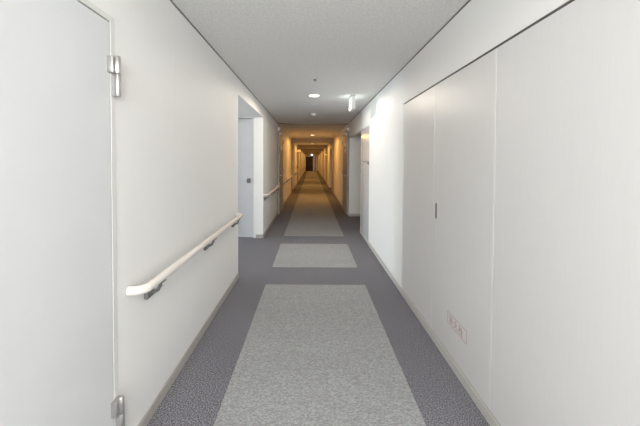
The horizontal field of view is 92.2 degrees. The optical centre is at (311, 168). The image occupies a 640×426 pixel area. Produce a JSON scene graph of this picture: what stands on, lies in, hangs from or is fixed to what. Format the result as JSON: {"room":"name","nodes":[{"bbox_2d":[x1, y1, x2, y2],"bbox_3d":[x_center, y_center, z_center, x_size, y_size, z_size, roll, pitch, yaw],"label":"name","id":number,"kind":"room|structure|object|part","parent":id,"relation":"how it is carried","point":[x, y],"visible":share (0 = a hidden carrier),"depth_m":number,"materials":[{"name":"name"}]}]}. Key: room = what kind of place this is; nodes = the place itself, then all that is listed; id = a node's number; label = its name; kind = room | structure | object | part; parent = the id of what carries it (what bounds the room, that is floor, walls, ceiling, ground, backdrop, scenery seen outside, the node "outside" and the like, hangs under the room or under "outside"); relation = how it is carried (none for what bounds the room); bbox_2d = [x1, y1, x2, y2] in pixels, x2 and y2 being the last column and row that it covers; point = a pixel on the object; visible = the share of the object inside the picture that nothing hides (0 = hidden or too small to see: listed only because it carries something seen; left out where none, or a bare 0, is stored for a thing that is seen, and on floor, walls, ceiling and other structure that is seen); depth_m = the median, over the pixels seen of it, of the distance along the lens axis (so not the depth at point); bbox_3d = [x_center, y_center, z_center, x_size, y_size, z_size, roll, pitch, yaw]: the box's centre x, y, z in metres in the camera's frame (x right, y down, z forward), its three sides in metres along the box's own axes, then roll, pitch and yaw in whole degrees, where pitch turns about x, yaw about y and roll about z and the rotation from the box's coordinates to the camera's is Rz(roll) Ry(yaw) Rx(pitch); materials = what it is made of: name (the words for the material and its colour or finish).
{"room":"hospital interior","nodes":[
{"label":"hospital interior","id":0,"kind":"room"},
{"bbox_2d":[89,0,304,425],"bbox_3d":[-0.868,-0.268,18.849,0.120,2.216,42.300,0,1,0],"label":"wall","id":1,"kind":"structure","parent":0,"point":[176,110],"depth_m":1.80,"materials":[{"name":"paint"}]},
{"bbox_2d":[0,0,124,425],"bbox_3d":[-0.851,0.338,0.824,0.158,1.876,0.911,0,1,0],"label":"door","id":2,"kind":"structure","parent":1,"relation":"in","point":[60,69],"depth_m":0.98,"materials":[{"name":"paint"}]},
{"bbox_3d":[-0.859,0.338,0.824,0.103,1.876,0.911,0,1,0],"label":"frame","id":3,"kind":"part","parent":2,"relation":"part of","materials":[{"name":"white paint"}]},
{"bbox_2d":[126,213,242,299],"bbox_3d":[-0.768,0.557,2.337,0.087,0.118,1.983,0,1,0],"label":"handrail","id":4,"kind":"object","parent":1,"relation":"attached to","point":[147,289],"visible":1,"depth_m":1.61,"materials":[{"name":"white plastic"}]},
{"bbox_2d":[138,173,303,425],"bbox_3d":[-0.808,0.766,20.670,0.009,0.060,38.709,0,1,0],"label":"baseboard","id":5,"kind":"structure","parent":1,"relation":"attached to","point":[150,412],"depth_m":1.96,"materials":[{"name":"plastic"}]},
{"bbox_2d":[170,0,277,122],"bbox_3d":[-0.801,-0.978,2.552,0.007,0.007,9.750,0,1,0],"label":"trim","id":6,"kind":"structure","parent":1,"relation":"attached to","point":[173,3],"depth_m":2.39,"materials":[{"name":"grey"}]},
{"bbox_2d":[263,185,279,199],"bbox_3d":[-0.768,0.464,6.193,0.087,0.118,1.988,0,1,0],"label":"handrail","id":7,"kind":"object","parent":1,"relation":"attached to","point":[278,186],"visible":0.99,"depth_m":5.70,"materials":[{"name":"white plastic"}]},
{"bbox_2d":[278,127,283,214],"bbox_3d":[-0.757,0.051,7.837,0.104,2.088,0.968,0,1,0],"label":"door","id":8,"kind":"structure","parent":1,"relation":"in","point":[280,136],"depth_m":7.60,"materials":[{"name":"paint"}]},
{"bbox_2d":[238,103,255,237],"bbox_3d":[-3.715,0.071,4.283,5.571,2.216,2.000,0,1,0],"label":"wall","id":9,"kind":"structure","parent":0,"point":[242,112],"depth_m":5.15,"materials":[{"name":"paint"}]},
{"bbox_2d":[238,118,253,237],"bbox_3d":[-1.381,0.160,5.194,0.840,2.016,0.144,0,1,0],"label":"door","id":10,"kind":"structure","parent":9,"relation":"in","point":[245,125],"depth_m":5.19,"materials":[{"name":"grey paint"}]},
{"bbox_2d":[305,154,317,170],"bbox_3d":[0.046,-0.777,40.053,1.942,2.216,0.120,0,1,0],"label":"wall","id":11,"kind":"structure","parent":0,"point":[316,155],"depth_m":39.98,"materials":[{"name":"paint"}]},
{"bbox_2d":[305,156,315,170],"bbox_3d":[-0.097,-0.634,40.026,1.400,1.930,0.142,0,1,0],"label":"door","id":12,"kind":"structure","parent":11,"relation":"in","point":[310,161],"depth_m":40.01,"materials":[{"name":"brown wood"}]},
{"bbox_2d":[147,171,489,425],"bbox_3d":[-2.508,0.885,19.177,8.393,0.120,43.300,0,1,0],"label":"floor","id":13,"kind":"structure","parent":0,"point":[195,397],"depth_m":2.33,"materials":[{"name":"carpet"}]},
{"bbox_2d":[302,176,321,185],"bbox_3d":[0.044,0.788,21.075,1.044,0.004,10.500,0,1,0],"label":"carpet","id":14,"kind":"object","parent":13,"relation":"on","point":[309,180],"visible":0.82,"depth_m":19.57,"materials":[{"name":"grey carpet"}]},
{"bbox_2d":[306,171,317,175],"bbox_3d":[0.046,0.510,32.597,1.044,0.004,12.050,0,1,0],"label":"panel","id":15,"kind":"object","parent":13,"relation":"on","point":[309,173],"visible":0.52,"depth_m":32.19,"materials":[{"name":"grey carpet"}]},
{"bbox_2d":[284,187,343,235],"bbox_3d":[0.043,1.046,10.458,1.044,0.004,10.240,0,1,0],"label":"rug","id":16,"kind":"object","parent":13,"relation":"on","point":[313,214],"visible":1,"depth_m":7.09,"materials":[{"name":"grey carpet"}]},
{"bbox_2d":[272,244,357,267],"bbox_3d":[0.043,1.195,4.298,1.044,0.004,1.065,0,1,0],"label":"rug","id":17,"kind":"object","parent":13,"relation":"on","point":[288,255],"visible":1,"depth_m":4.19,"materials":[{"name":"grey carpet"}]},
{"bbox_2d":[213,284,425,425],"bbox_3d":[0.042,1.286,0.508,1.044,0.004,5.453,0,1,0],"label":"carpet","id":18,"kind":"object","parent":13,"relation":"on","point":[310,355],"visible":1,"depth_m":1.93,"materials":[{"name":"grey carpet"}]},
{"bbox_2d":[172,0,467,148],"bbox_3d":[-2.497,-1.450,19.121,8.393,0.120,43.300,0,1,0],"label":"ceiling","id":19,"kind":"structure","parent":0,"point":[277,49],"depth_m":2.43,"materials":[{"name":"white paint"}]},
{"bbox_2d":[297,145,326,183],"bbox_3d":[0.043,-0.237,17.750,1.702,2.216,0.300,0,1,0],"label":"beam","id":20,"kind":"structure","parent":19,"relation":"attached to","point":[298,146],"depth_m":17.58,"materials":[{"name":"paint"}]},
{"bbox_2d":[300,149,323,177],"bbox_3d":[0.044,-0.365,23.048,1.702,2.216,0.300,0,1,0],"label":"beam","id":21,"kind":"structure","parent":19,"relation":"attached to","point":[301,149],"depth_m":22.88,"materials":[{"name":"paint"}]},
{"bbox_2d":[303,151,320,152],"bbox_3d":[0.044,-0.494,28.346,1.702,2.216,0.300,0,1,0],"label":"beam","id":22,"kind":"structure","parent":19,"relation":"attached to","point":[303,151],"depth_m":28.17,"materials":[{"name":"paint"}]},
{"bbox_2d":[304,153,319,172],"bbox_3d":[0.045,-0.622,33.645,1.702,2.216,0.300,0,1,0],"label":"beam","id":23,"kind":"structure","parent":19,"relation":"attached to","point":[304,153],"depth_m":33.47,"materials":[{"name":"paint"}]},
{"bbox_2d":[291,138,333,193],"bbox_3d":[0.043,-0.109,12.451,1.702,2.216,0.300,0,1,0],"label":"beam","id":24,"kind":"structure","parent":19,"relation":"attached to","point":[293,140],"depth_m":12.28,"materials":[{"name":"paint"}]},
{"bbox_2d":[278,123,347,123],"bbox_3d":[0.047,-1.090,7.486,1.702,0.014,0.120,0,1,0],"label":"beam","id":25,"kind":"structure","parent":19,"relation":"attached to","point":[278,123],"depth_m":7.43,"materials":[{"name":"paint"}]},
{"bbox_2d":[308,94,319,96],"bbox_3d":[0.038,-1.012,4.297,0.172,0.016,0.172,0,1,0],"label":"recessed light","id":26,"kind":"object","parent":19,"relation":"in","point":[310,95],"visible":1,"depth_m":4.26,"materials":[{"name":"white plastic"}]},
{"bbox_2d":[349,95,354,111],"bbox_3d":[0.579,-0.925,4.384,0.060,0.188,0.270,0,1,0],"label":"exit sign","id":27,"kind":"object","parent":19,"relation":"hanging from","point":[352,97],"visible":1,"depth_m":4.25,"materials":[{"name":"white plastic"}]},
{"bbox_2d":[354,135,360,213],"bbox_3d":[1.349,-0.265,19.159,0.670,2.216,27.420,0,1,0],"label":"wall","id":28,"kind":"structure","parent":0,"point":[357,146],"depth_m":7.28,"materials":[{"name":"paint"}]},
{"bbox_2d":[318,0,569,287],"bbox_3d":[0.954,-0.260,18.849,0.120,2.216,42.300,0,1,0],"label":"wall","id":29,"kind":"structure","parent":0,"point":[480,26],"depth_m":3.14,"materials":[{"name":"paint"}]},
{"bbox_2d":[342,128,348,214],"bbox_3d":[0.841,0.058,7.837,0.104,2.088,0.968,0,1,0],"label":"door","id":30,"kind":"structure","parent":29,"relation":"in","point":[345,142],"depth_m":7.62,"materials":[{"name":"paint"}]},
{"bbox_2d":[361,126,369,243],"bbox_3d":[0.940,0.251,5.133,0.124,1.859,0.728,0,1,0],"label":"door","id":31,"kind":"structure","parent":29,"relation":"in","point":[365,132],"depth_m":5.08,"materials":[{"name":"grey"}]},
{"bbox_3d":[0.904,0.507,5.139,0.029,1.226,0.724,0,1,0],"label":"door","id":32,"kind":"part","parent":31,"relation":"part of","materials":[{"name":"grey laminate"}]},
{"bbox_3d":[0.908,-0.393,5.117,0.029,0.555,0.724,0,1,0],"label":"door","id":33,"kind":"part","parent":31,"relation":"part of","materials":[{"name":"grey laminate"}]},
{"bbox_2d":[318,171,499,425],"bbox_3d":[0.885,0.818,18.875,0.009,0.060,42.300,0,1,0],"label":"baseboard","id":34,"kind":"structure","parent":29,"relation":"attached to","point":[490,419],"depth_m":2.02,"materials":[{"name":"grey"}]},
{"bbox_2d":[348,0,470,123],"bbox_3d":[0.894,-0.970,2.552,0.007,0.007,9.750,0,1,0],"label":"trim","id":35,"kind":"structure","parent":29,"relation":"attached to","point":[468,1],"depth_m":2.34,"materials":[{"name":"grey"}]},
{"bbox_2d":[402,86,435,329],"bbox_3d":[0.948,0.315,2.629,0.112,1.852,0.758,0,1,0],"label":"door","id":36,"kind":"structure","parent":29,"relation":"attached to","point":[419,113],"depth_m":2.53,"materials":[{"name":"grey paint"}]},
{"bbox_3d":[0.906,0.293,2.259,0.028,1.789,0.013,0,1,0],"label":"edge trim","id":37,"kind":"part","parent":36,"relation":"part of","materials":[{"name":"white"}]},
{"bbox_2d":[432,48,497,411],"bbox_3d":[0.946,0.333,1.879,0.115,1.852,0.744,0,1,0],"label":"door","id":38,"kind":"structure","parent":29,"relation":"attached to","point":[465,101],"depth_m":1.76,"materials":[{"name":"grey"}]},
{"bbox_3d":[0.906,0.311,1.515,0.028,1.789,0.013,0,1,0],"label":"edge trim","id":39,"kind":"part","parent":38,"relation":"part of","materials":[{"name":"white"}]},
{"bbox_2d":[404,0,574,103],"bbox_3d":[0.907,-0.591,1.493,0.017,0.011,2.986,0,1,0],"label":"trim","id":40,"kind":"structure","parent":29,"relation":"attached to","point":[570,1],"depth_m":1.41,"materials":[{"name":"grey"}]},
{"bbox_2d":[490,0,639,425],"bbox_3d":[0.948,0.351,1.136,0.112,1.852,0.742,0,1,0],"label":"wall panel","id":41,"kind":"object","parent":29,"relation":"attached to","point":[566,333],"visible":1,"depth_m":1.06,"materials":[{"name":"grey paint"}]}
]}

